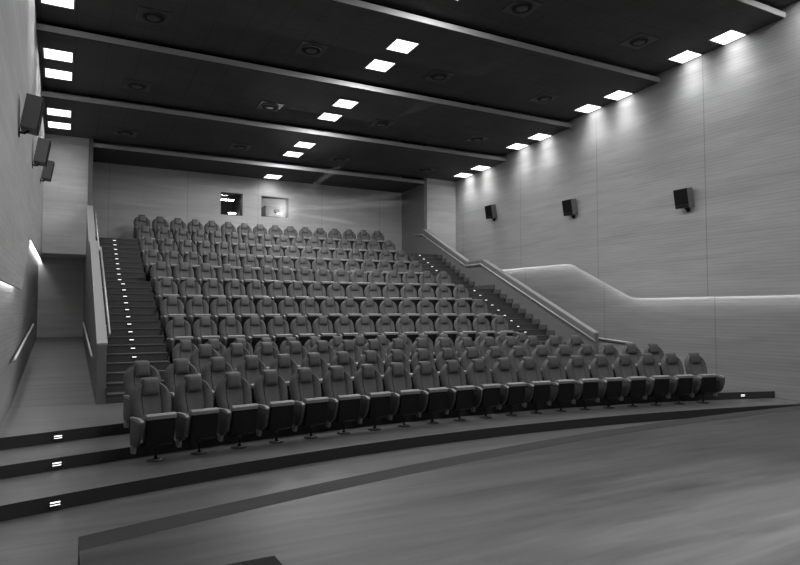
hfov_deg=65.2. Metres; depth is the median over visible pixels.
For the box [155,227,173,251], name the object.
seat
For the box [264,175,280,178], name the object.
diffuser
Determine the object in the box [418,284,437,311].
seat
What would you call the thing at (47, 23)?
ceiling beam
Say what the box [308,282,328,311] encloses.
seat
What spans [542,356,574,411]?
seat
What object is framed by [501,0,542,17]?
ceiling vent
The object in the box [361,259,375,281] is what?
seat
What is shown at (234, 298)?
seat cushion
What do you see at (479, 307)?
seat
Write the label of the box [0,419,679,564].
floor
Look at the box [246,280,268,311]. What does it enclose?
seat
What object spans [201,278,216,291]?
seat cushion
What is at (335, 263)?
seat
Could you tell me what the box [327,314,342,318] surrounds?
seat cushion
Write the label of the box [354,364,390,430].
seat
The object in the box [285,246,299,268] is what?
seat
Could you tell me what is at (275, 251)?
seat
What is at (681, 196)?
grille
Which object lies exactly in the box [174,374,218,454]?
seat
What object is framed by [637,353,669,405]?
seat
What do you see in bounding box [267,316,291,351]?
seat
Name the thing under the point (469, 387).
seat cushion
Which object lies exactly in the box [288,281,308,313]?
seat
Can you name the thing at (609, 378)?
seat cushion
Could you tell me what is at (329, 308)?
seat
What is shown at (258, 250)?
seat
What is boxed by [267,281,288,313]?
seat
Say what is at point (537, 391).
seat
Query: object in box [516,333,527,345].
seat
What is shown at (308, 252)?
seat
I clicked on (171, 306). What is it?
seat
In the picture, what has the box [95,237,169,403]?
stairs
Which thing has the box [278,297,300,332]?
seat
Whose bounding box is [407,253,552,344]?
stairs
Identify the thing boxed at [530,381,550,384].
seat cushion
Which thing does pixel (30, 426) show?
floor
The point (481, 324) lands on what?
seat
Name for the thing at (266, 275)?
seat
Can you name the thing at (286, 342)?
seat
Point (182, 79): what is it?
ceiling
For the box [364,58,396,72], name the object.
ceiling light
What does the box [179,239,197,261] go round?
seat
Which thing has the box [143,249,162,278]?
seat
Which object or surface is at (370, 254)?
seat
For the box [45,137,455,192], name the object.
ceiling
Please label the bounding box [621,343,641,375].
seat
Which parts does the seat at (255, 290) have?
backrest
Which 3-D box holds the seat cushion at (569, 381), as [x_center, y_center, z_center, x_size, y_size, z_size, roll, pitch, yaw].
[3.020,1.954,11.482,0.366,0.344,0.177,1,-3,-23]
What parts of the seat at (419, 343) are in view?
backrest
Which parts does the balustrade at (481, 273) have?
skirting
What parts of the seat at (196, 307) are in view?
panel, backrest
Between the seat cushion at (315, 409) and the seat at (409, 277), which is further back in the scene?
the seat at (409, 277)
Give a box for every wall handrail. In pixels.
[10,324,33,362]
[599,337,631,342]
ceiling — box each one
[35,0,659,120]
[36,23,571,155]
[41,91,505,180]
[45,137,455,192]
[366,0,785,74]
[755,0,799,9]
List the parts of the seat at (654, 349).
backrest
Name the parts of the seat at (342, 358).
backrest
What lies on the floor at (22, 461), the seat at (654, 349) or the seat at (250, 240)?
the seat at (654, 349)
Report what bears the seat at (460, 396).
on the step at (27, 495)
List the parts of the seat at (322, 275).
backrest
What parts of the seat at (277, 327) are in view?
backrest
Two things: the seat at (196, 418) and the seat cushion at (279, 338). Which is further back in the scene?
the seat cushion at (279, 338)
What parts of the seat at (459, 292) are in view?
backrest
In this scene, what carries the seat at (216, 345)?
on the floor at (30, 426)
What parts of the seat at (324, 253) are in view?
backrest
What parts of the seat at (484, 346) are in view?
backrest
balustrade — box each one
[82,205,110,403]
[414,229,598,354]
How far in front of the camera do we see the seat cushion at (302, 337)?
14.15 m
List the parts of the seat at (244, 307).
backrest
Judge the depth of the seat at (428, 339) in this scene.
14.99 m
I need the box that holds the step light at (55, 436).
[53,435,61,438]
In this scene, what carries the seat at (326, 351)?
on the floor at (30, 426)
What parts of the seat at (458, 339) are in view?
backrest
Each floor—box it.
[0,386,774,478]
[0,403,175,449]
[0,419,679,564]
[78,406,799,564]
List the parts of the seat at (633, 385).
backrest, panel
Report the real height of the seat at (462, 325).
0.999 m
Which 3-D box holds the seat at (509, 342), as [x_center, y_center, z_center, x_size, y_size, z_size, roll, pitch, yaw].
[2.521,1.678,13.571,0.562,0.999,0.581,1,-3,-22]
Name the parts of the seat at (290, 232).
backrest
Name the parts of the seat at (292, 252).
backrest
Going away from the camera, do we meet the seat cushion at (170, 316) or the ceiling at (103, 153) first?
the seat cushion at (170, 316)
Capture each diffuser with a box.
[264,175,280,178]
[295,142,314,147]
[318,113,340,120]
[366,60,393,71]
[455,173,472,176]
[530,134,549,139]
[605,91,631,99]
[670,51,700,62]
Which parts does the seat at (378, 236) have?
backrest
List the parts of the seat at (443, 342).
backrest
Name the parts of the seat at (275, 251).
backrest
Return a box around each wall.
[0,0,45,423]
[37,96,401,337]
[455,1,799,400]
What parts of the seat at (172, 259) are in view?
backrest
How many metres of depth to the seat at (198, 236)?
19.80 m
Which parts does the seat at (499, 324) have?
backrest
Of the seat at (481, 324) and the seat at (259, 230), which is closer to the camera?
the seat at (481, 324)
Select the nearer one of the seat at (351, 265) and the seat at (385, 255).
the seat at (351, 265)
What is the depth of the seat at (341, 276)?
18.09 m
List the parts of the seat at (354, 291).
backrest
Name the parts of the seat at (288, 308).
backrest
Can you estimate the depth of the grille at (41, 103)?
8.59 m
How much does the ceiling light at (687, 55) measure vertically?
0.055 m
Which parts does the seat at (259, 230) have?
backrest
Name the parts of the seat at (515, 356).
backrest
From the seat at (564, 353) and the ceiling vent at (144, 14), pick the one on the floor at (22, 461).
the seat at (564, 353)
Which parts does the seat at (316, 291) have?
backrest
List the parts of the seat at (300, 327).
backrest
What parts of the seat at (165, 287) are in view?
panel, backrest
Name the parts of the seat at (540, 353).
backrest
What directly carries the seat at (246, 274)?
on the tier
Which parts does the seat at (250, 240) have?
backrest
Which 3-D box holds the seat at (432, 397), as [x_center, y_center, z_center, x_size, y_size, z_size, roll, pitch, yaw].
[0.521,1.823,10.354,0.562,0.999,0.581,2,-3,-30]
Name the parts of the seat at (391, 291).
backrest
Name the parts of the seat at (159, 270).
panel, backrest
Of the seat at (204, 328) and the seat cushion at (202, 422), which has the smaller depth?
the seat cushion at (202, 422)
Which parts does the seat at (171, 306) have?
panel, backrest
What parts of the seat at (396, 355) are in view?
backrest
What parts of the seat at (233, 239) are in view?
backrest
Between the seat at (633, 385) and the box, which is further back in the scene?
the seat at (633, 385)
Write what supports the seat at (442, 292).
on the tier
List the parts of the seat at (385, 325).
backrest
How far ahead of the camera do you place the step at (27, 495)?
8.35 m
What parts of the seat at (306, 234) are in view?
backrest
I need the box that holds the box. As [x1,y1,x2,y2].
[226,556,281,564]
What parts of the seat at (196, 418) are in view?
panel, armrest, backrest, plate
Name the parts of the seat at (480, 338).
backrest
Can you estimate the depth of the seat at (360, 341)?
14.20 m
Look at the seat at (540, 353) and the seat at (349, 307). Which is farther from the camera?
the seat at (349, 307)
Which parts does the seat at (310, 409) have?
panel, armrest, backrest, plate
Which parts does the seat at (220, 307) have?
backrest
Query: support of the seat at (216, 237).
on the tier
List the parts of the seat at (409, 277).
backrest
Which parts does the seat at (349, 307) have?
backrest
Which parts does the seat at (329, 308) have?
backrest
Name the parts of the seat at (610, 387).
backrest, panel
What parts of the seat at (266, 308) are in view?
backrest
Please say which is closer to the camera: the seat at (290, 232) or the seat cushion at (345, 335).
the seat cushion at (345, 335)
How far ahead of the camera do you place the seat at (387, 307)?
16.60 m
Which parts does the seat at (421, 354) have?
backrest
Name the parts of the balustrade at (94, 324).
corridor handrail, handrail, handrail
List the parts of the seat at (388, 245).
backrest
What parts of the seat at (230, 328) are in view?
panel, backrest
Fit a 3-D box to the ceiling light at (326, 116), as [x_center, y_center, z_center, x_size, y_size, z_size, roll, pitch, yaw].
[-1.957,-4.621,17.422,0.580,0.055,0.581,1,-3,-28]
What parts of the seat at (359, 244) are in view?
backrest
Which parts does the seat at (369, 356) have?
backrest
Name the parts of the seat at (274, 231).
backrest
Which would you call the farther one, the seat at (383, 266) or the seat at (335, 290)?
the seat at (383, 266)
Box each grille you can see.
[38,98,44,130]
[46,141,50,161]
[484,205,491,216]
[562,199,571,213]
[673,188,688,205]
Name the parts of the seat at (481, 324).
backrest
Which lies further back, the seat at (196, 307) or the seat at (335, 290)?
the seat at (335, 290)
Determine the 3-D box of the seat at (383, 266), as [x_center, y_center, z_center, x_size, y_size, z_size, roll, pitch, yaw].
[-0.452,-0.257,20.397,0.562,0.999,0.581,1,-3,-21]
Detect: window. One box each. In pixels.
[221,192,242,215]
[261,196,288,217]
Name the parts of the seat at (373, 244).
backrest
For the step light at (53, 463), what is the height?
0.046 m
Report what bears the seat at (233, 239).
on the tier
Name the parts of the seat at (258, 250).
backrest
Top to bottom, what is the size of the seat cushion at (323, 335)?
0.344 m
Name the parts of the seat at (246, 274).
backrest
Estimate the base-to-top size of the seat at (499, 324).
0.999 m
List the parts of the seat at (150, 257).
panel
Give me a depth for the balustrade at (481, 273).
18.57 m
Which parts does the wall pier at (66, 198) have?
edge post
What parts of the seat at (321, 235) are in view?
backrest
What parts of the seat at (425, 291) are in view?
backrest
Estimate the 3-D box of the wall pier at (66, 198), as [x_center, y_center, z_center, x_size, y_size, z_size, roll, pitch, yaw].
[-9.932,-2.065,18.687,1.240,8.955,1.780,1,-3,-28]
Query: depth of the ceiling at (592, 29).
13.24 m
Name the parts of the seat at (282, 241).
backrest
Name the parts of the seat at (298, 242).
backrest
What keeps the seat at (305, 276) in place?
on the tier
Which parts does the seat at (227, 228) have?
backrest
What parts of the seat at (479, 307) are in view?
backrest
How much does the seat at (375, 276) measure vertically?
0.999 m
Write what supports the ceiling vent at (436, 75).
in the ceiling at (491, 70)
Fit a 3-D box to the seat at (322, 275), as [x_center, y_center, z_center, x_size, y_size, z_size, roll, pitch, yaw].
[-2.121,0.068,17.700,0.562,0.999,0.581,1,-3,-27]
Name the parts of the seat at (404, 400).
panel, armrest, backrest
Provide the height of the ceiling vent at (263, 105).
0.067 m
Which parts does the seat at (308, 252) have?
backrest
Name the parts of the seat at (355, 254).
backrest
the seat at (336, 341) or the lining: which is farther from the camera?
the lining
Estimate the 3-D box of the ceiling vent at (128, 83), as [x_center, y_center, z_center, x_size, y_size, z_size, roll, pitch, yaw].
[-6.311,-4.721,15.005,0.600,0.067,0.600,1,-3,-28]
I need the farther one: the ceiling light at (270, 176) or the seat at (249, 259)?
the ceiling light at (270, 176)
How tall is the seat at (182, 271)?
0.999 m
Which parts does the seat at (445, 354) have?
backrest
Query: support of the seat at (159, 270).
on the tier
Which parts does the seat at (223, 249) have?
backrest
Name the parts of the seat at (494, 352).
backrest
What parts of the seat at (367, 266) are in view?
backrest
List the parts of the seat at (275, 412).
panel, armrest, backrest, plate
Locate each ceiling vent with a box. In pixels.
[113,128,137,136]
[122,78,151,91]
[136,6,171,26]
[228,143,251,150]
[256,101,283,111]
[294,41,328,57]
[328,156,350,162]
[368,119,394,128]
[415,167,436,172]
[422,69,455,82]
[464,135,489,142]
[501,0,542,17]
[529,92,560,103]
[619,32,658,49]
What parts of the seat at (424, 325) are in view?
backrest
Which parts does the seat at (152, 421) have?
panel, armrest, backrest, plate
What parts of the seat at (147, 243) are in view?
backrest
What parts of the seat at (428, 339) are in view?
backrest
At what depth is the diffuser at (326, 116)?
17.45 m
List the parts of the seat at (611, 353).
backrest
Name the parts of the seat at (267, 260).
backrest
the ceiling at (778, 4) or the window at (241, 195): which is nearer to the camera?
the ceiling at (778, 4)
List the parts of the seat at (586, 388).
backrest, panel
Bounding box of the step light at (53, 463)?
[52,461,61,466]
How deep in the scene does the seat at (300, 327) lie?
14.45 m
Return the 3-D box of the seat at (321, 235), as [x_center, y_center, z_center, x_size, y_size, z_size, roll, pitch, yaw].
[-2.839,-1.506,22.600,0.562,0.999,0.581,1,-3,-24]
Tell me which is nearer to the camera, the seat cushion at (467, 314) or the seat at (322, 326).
the seat at (322, 326)
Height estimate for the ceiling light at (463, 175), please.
0.055 m
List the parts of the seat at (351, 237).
backrest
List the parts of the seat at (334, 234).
backrest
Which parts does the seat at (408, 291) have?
backrest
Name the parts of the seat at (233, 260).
backrest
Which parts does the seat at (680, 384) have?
backrest, panel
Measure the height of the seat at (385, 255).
0.999 m
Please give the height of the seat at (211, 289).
0.999 m
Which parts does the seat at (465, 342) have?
backrest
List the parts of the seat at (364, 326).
backrest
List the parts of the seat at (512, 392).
panel, backrest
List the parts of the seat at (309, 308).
backrest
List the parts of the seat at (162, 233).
backrest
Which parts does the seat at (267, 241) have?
backrest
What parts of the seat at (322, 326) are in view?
backrest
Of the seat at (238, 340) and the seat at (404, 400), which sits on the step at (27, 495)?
the seat at (404, 400)
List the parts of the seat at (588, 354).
backrest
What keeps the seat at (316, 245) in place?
on the tier
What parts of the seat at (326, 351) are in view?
backrest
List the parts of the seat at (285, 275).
backrest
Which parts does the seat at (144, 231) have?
backrest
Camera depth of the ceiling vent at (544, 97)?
16.84 m
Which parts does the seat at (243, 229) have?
backrest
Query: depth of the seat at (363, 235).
23.38 m
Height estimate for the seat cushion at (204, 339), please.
0.344 m
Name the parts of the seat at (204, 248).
backrest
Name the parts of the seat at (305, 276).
backrest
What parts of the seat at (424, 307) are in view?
backrest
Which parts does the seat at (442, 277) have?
backrest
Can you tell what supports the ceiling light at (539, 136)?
attached to the ceiling at (182, 79)
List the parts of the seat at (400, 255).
backrest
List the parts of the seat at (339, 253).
backrest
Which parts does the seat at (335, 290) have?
backrest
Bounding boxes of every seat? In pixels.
[123,360,160,427]
[129,377,176,461]
[133,215,151,238]
[136,225,154,243]
[139,237,158,261]
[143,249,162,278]
[150,261,172,293]
[152,216,169,239]
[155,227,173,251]
[155,277,178,312]
[159,238,178,260]
[160,296,185,335]
[164,250,182,278]
[164,358,197,411]
[166,316,193,359]
[170,218,186,240]
[172,340,196,362]
[173,262,195,293]
[174,228,191,250]
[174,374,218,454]
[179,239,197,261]
[179,278,202,311]
[184,252,202,277]
[186,296,210,332]
[187,219,202,241]
[190,344,219,374]
[192,230,208,252]
[193,316,219,347]
[195,263,216,294]
[197,241,214,262]
[201,357,233,407]
[202,279,225,311]
[204,221,219,240]
[204,253,221,279]
[205,339,225,356]
[210,231,225,252]
[210,296,234,331]
[215,372,257,448]
[216,242,232,263]
[217,264,237,294]
[219,316,244,348]
[221,222,235,241]
[223,254,241,278]
[223,343,249,371]
[225,279,247,311]
[227,232,242,253]
[229,338,252,354]
[234,243,249,266]
[234,297,257,331]
[236,355,266,403]
[237,223,251,242]
[237,265,256,294]
[242,254,259,279]
[243,233,258,254]
[243,316,268,352]
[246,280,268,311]
[251,244,266,267]
[253,224,267,243]
[253,342,279,369]
[254,369,294,443]
[255,338,277,349]
[256,297,279,330]
[257,266,277,295]
[260,234,274,254]
[260,255,277,279]
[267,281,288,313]
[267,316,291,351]
[268,225,282,244]
[268,245,283,267]
[269,354,297,399]
[276,235,290,255]
[277,256,295,273]
[277,266,294,295]
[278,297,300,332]
[280,337,296,353]
[282,341,307,367]
[284,226,297,245]
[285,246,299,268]
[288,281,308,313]
[289,367,328,438]
[290,316,314,346]
[292,236,305,256]
[295,257,312,280]
[296,267,315,295]
[299,227,312,245]
[300,297,321,333]
[300,352,328,396]
[301,246,315,268]
[304,336,319,352]
[307,237,321,257]
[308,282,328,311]
[310,340,334,369]
[312,258,328,280]
[313,228,326,246]
[313,316,336,342]
[315,268,331,295]
[317,247,331,269]
[320,298,342,332]
[322,237,336,258]
[322,366,360,434]
[327,282,347,311]
[328,229,341,247]
[328,258,345,279]
[328,336,343,354]
[330,351,356,393]
[333,248,348,268]
[333,268,351,296]
[334,316,357,339]
[337,340,360,370]
[338,238,351,258]
[340,298,361,329]
[343,229,355,248]
[345,259,359,281]
[346,282,365,311]
[348,248,364,268]
[351,269,368,296]
[352,239,367,259]
[353,335,367,355]
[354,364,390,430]
[355,315,378,339]
[357,230,370,249]
[358,350,385,391]
[360,298,381,329]
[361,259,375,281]
[362,339,385,373]
[364,249,379,269]
[364,283,383,311]
[367,240,381,259]
[368,269,386,296]
[371,231,385,251]
[375,335,390,356]
[376,315,398,341]
[377,260,391,282]
[379,250,394,269]
[379,298,400,328]
[382,240,396,260]
[383,283,402,311]
[384,362,419,426]
[385,270,403,296]
[385,349,414,388]
[387,338,412,372]
[393,260,407,282]
[394,250,411,269]
[396,315,418,343]
[396,335,411,359]
[398,298,419,328]
[400,284,419,311]
[402,270,420,296]
[409,261,422,282]
[411,338,437,371]
[411,348,440,386]
[412,361,447,423]
[415,315,437,345]
[415,334,435,358]
[417,299,437,328]
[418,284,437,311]
[419,271,437,296]
[434,337,461,366]
[435,299,455,328]
[435,315,456,345]
[435,334,457,355]
[436,271,456,297]
[436,284,454,311]
[436,348,466,386]
[440,360,474,420]
[453,285,474,312]
[453,299,473,327]
[454,315,475,341]
[455,334,467,357]
[457,337,484,359]
[461,347,490,384]
[467,359,500,418]
[471,299,495,329]
[473,315,494,338]
[475,333,487,352]
[479,337,506,362]
[485,346,505,383]
[491,315,518,339]
[492,358,525,415]
[495,333,506,350]
[501,336,520,357]
[508,346,528,381]
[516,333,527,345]
[517,357,550,413]
[523,336,541,356]
[531,345,551,380]
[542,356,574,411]
[545,336,563,355]
[554,345,573,378]
[566,335,584,354]
[566,355,598,409]
[576,344,596,377]
[590,354,622,408]
[599,344,618,376]
[614,354,646,406]
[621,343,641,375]
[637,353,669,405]
[644,343,663,374]
[661,353,693,404]
[684,352,725,403]
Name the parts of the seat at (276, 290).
backrest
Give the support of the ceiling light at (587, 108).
attached to the ceiling at (491, 70)
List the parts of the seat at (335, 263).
backrest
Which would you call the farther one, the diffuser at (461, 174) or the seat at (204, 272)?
the diffuser at (461, 174)
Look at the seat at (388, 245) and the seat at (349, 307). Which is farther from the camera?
the seat at (388, 245)
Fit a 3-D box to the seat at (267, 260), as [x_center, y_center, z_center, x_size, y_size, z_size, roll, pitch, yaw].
[-3.905,-0.334,18.737,0.562,0.999,0.581,2,-3,-30]
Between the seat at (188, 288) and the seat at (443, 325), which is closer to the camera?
the seat at (188, 288)
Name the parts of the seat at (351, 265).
backrest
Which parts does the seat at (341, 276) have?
backrest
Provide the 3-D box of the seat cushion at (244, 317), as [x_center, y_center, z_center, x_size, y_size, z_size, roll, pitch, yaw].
[-3.502,0.899,14.501,0.366,0.344,0.177,2,-3,-34]
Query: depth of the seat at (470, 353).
12.18 m
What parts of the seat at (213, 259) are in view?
backrest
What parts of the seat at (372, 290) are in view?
backrest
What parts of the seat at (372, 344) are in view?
backrest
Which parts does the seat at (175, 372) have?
panel, backrest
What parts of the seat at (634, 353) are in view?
backrest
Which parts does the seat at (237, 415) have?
panel, armrest, backrest, plate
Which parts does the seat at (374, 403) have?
panel, armrest, backrest, plate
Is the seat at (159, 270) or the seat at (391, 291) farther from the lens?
the seat at (391, 291)
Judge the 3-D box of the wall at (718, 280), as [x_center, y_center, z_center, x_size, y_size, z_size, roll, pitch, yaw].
[6.556,-2.049,16.405,0.430,9.800,27.750,1,-3,-28]
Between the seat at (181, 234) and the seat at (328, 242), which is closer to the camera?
the seat at (181, 234)
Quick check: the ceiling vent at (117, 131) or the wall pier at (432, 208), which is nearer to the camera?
the ceiling vent at (117, 131)
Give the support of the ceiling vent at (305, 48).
in the ceiling at (491, 70)
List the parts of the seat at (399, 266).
backrest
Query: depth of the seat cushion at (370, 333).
14.99 m
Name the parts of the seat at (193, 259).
backrest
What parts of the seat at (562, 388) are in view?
panel, backrest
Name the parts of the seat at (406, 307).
backrest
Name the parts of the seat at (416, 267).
backrest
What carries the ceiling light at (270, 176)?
attached to the ceiling at (103, 153)
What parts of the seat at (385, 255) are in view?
backrest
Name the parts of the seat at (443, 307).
backrest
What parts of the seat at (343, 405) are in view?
panel, armrest, backrest, plate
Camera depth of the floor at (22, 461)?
8.36 m
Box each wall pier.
[42,89,94,341]
[402,141,455,253]
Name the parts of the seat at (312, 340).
backrest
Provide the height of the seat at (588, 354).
0.999 m
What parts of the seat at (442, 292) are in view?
backrest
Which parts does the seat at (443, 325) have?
backrest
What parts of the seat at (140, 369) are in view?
panel, backrest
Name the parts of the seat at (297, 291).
backrest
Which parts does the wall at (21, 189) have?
panel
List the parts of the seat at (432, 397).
panel, backrest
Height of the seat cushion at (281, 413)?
0.344 m
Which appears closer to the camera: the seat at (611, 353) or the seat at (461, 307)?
the seat at (611, 353)
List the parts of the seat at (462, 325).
backrest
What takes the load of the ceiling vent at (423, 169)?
in the ceiling at (92, 118)
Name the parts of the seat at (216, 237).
backrest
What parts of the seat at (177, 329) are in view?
panel, backrest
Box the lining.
[261,198,285,217]
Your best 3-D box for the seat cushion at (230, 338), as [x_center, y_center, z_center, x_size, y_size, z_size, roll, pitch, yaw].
[-3.516,1.296,13.353,0.366,0.344,0.177,2,-3,-35]
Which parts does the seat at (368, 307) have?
backrest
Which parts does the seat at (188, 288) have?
panel, backrest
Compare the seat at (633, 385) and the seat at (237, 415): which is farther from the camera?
the seat at (633, 385)
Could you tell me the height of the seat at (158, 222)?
0.999 m
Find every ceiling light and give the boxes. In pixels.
[40,0,74,9]
[42,47,73,62]
[44,67,72,80]
[46,107,71,117]
[47,120,71,129]
[263,174,282,179]
[282,151,303,157]
[293,141,316,148]
[316,112,342,121]
[331,98,359,108]
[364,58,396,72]
[385,38,419,53]
[454,172,473,177]
[470,165,490,170]
[505,143,528,149]
[526,133,552,140]
[573,103,602,112]
[602,90,633,100]
[666,49,703,63]
[708,29,747,44]
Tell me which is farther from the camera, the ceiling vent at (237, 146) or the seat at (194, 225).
the seat at (194, 225)
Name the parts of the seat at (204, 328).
panel, backrest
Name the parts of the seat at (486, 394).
panel, backrest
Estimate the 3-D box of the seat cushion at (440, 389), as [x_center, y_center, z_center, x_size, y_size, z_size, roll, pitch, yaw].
[0.591,1.898,10.266,0.366,0.344,0.177,2,-3,-30]
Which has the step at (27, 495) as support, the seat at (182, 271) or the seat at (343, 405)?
the seat at (343, 405)
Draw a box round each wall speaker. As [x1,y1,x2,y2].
[18,93,44,136]
[32,137,50,167]
[40,160,54,182]
[484,204,496,220]
[562,198,577,218]
[673,187,694,211]
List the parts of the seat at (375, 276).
backrest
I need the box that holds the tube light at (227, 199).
[221,198,233,200]
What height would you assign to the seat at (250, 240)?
0.999 m
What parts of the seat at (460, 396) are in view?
panel, backrest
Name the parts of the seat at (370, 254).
backrest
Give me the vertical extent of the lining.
2.900 m
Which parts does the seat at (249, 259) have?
backrest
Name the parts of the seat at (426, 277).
backrest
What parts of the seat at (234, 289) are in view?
backrest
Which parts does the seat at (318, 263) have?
backrest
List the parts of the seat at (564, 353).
backrest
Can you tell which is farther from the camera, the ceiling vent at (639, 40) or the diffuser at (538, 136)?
the diffuser at (538, 136)
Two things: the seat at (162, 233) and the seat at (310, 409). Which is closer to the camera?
the seat at (310, 409)
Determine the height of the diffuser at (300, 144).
0.001 m
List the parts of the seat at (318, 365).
backrest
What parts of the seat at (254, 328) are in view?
backrest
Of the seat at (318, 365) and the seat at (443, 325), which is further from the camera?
the seat at (443, 325)
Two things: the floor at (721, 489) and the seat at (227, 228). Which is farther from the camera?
the seat at (227, 228)
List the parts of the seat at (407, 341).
backrest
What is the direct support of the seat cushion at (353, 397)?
on the seat at (343, 405)
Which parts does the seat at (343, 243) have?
backrest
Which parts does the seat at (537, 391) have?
panel, backrest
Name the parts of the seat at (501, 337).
backrest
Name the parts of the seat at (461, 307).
backrest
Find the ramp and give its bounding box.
[10,337,95,408]
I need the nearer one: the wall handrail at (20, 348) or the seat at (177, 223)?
the wall handrail at (20, 348)
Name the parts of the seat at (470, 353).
backrest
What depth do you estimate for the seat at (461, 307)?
17.45 m
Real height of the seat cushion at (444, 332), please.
0.344 m
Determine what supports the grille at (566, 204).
attached to the wall speaker at (569, 206)
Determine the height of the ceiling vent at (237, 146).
0.067 m
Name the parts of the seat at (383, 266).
backrest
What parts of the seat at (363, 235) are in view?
backrest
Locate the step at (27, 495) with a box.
[0,398,799,521]
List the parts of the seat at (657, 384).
backrest, panel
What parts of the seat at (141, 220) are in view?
panel, backrest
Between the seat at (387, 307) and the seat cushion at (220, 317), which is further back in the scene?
the seat at (387, 307)
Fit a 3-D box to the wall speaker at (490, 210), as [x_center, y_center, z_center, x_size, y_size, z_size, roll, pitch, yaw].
[3.196,-2.443,21.942,0.303,0.562,0.380,1,-3,-28]
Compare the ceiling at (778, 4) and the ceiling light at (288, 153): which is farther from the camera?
the ceiling light at (288, 153)
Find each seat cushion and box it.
[142,412,176,441]
[161,294,178,301]
[167,314,185,322]
[173,336,193,347]
[185,295,202,308]
[187,407,218,435]
[192,314,210,328]
[200,336,219,343]
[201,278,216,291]
[209,295,225,306]
[217,314,234,328]
[226,335,244,348]
[228,403,257,430]
[231,295,247,304]
[240,314,257,324]
[243,279,252,285]
[251,334,268,345]
[253,296,268,302]
[263,314,279,321]
[266,400,294,425]
[275,334,291,343]
[285,314,300,320]
[294,296,308,300]
[298,334,314,340]
[302,397,328,421]
[307,314,321,319]
[314,296,328,300]
[320,333,336,338]
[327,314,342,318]
[335,394,360,400]
[342,333,357,338]
[348,314,361,317]
[363,332,378,334]
[367,391,390,400]
[383,332,398,334]
[397,389,419,397]
[403,332,418,334]
[423,331,437,333]
[425,387,447,392]
[442,313,455,315]
[442,331,456,333]
[453,385,474,389]
[460,313,473,315]
[461,331,475,333]
[478,313,491,315]
[479,383,500,388]
[505,382,525,386]
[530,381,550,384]
[555,379,574,383]
[579,378,598,381]
[603,377,622,380]
[627,376,646,379]
[650,375,669,378]
[674,374,693,377]
[697,374,716,377]
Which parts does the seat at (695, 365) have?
backrest, panel, panel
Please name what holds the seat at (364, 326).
on the tier
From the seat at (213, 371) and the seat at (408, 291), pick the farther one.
the seat at (408, 291)
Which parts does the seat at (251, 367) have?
backrest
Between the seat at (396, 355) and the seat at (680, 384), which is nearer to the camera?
the seat at (396, 355)
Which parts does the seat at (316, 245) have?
backrest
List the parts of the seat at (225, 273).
backrest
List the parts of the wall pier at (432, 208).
edge post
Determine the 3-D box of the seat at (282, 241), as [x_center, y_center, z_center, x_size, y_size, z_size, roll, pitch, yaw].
[-3.889,-1.127,21.066,0.562,0.999,0.581,1,-3,-27]
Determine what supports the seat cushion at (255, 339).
on the seat at (254, 328)
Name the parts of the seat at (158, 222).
backrest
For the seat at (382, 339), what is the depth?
14.48 m
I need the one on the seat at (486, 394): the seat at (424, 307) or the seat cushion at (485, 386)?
the seat cushion at (485, 386)
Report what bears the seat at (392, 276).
on the tier
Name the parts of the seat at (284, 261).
backrest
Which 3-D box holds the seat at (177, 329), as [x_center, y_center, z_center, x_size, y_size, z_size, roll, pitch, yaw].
[-4.487,1.191,12.788,0.562,0.999,0.581,2,-3,-37]
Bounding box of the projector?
[261,205,279,217]
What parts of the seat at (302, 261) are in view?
backrest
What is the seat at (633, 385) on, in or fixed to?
on the step at (27, 495)
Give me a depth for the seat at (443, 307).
17.25 m
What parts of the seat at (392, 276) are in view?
backrest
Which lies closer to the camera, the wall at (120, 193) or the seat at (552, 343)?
the seat at (552, 343)
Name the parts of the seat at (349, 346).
backrest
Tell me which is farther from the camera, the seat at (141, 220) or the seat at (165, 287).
the seat at (141, 220)
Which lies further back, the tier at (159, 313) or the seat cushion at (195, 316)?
the tier at (159, 313)
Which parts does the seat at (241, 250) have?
backrest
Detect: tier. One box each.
[158,307,453,319]
[159,320,473,340]
[164,341,279,363]
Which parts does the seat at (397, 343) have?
backrest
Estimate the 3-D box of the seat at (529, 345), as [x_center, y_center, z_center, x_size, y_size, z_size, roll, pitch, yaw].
[3.035,1.687,13.768,0.562,0.999,0.581,1,-3,-20]
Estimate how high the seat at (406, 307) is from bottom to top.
0.999 m
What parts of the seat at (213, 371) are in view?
backrest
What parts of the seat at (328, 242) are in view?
backrest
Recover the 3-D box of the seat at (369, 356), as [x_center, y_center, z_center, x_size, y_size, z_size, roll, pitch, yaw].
[-0.428,1.707,10.978,0.562,0.999,0.581,2,-3,-32]
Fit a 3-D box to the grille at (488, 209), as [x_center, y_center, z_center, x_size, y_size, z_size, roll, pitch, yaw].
[3.094,-2.500,21.889,0.070,0.381,0.370,1,-3,-28]
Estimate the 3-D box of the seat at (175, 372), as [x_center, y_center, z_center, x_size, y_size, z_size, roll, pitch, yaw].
[-3.102,1.616,9.031,0.562,0.999,0.581,2,-3,-40]
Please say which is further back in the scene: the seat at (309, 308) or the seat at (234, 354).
the seat at (309, 308)
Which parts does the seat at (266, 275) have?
backrest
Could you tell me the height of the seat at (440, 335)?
0.999 m
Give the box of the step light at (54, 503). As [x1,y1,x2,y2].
[49,500,60,506]
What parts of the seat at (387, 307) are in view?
backrest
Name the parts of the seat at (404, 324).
backrest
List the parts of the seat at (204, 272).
backrest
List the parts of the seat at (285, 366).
backrest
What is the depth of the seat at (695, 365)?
12.55 m
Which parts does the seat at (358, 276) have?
backrest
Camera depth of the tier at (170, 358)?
12.91 m
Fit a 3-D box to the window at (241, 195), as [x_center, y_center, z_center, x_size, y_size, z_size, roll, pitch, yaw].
[-5.952,-2.744,22.010,0.760,0.790,0.256,1,-3,-28]
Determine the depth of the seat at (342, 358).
10.86 m
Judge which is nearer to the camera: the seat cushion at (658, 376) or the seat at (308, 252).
the seat cushion at (658, 376)
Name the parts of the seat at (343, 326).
backrest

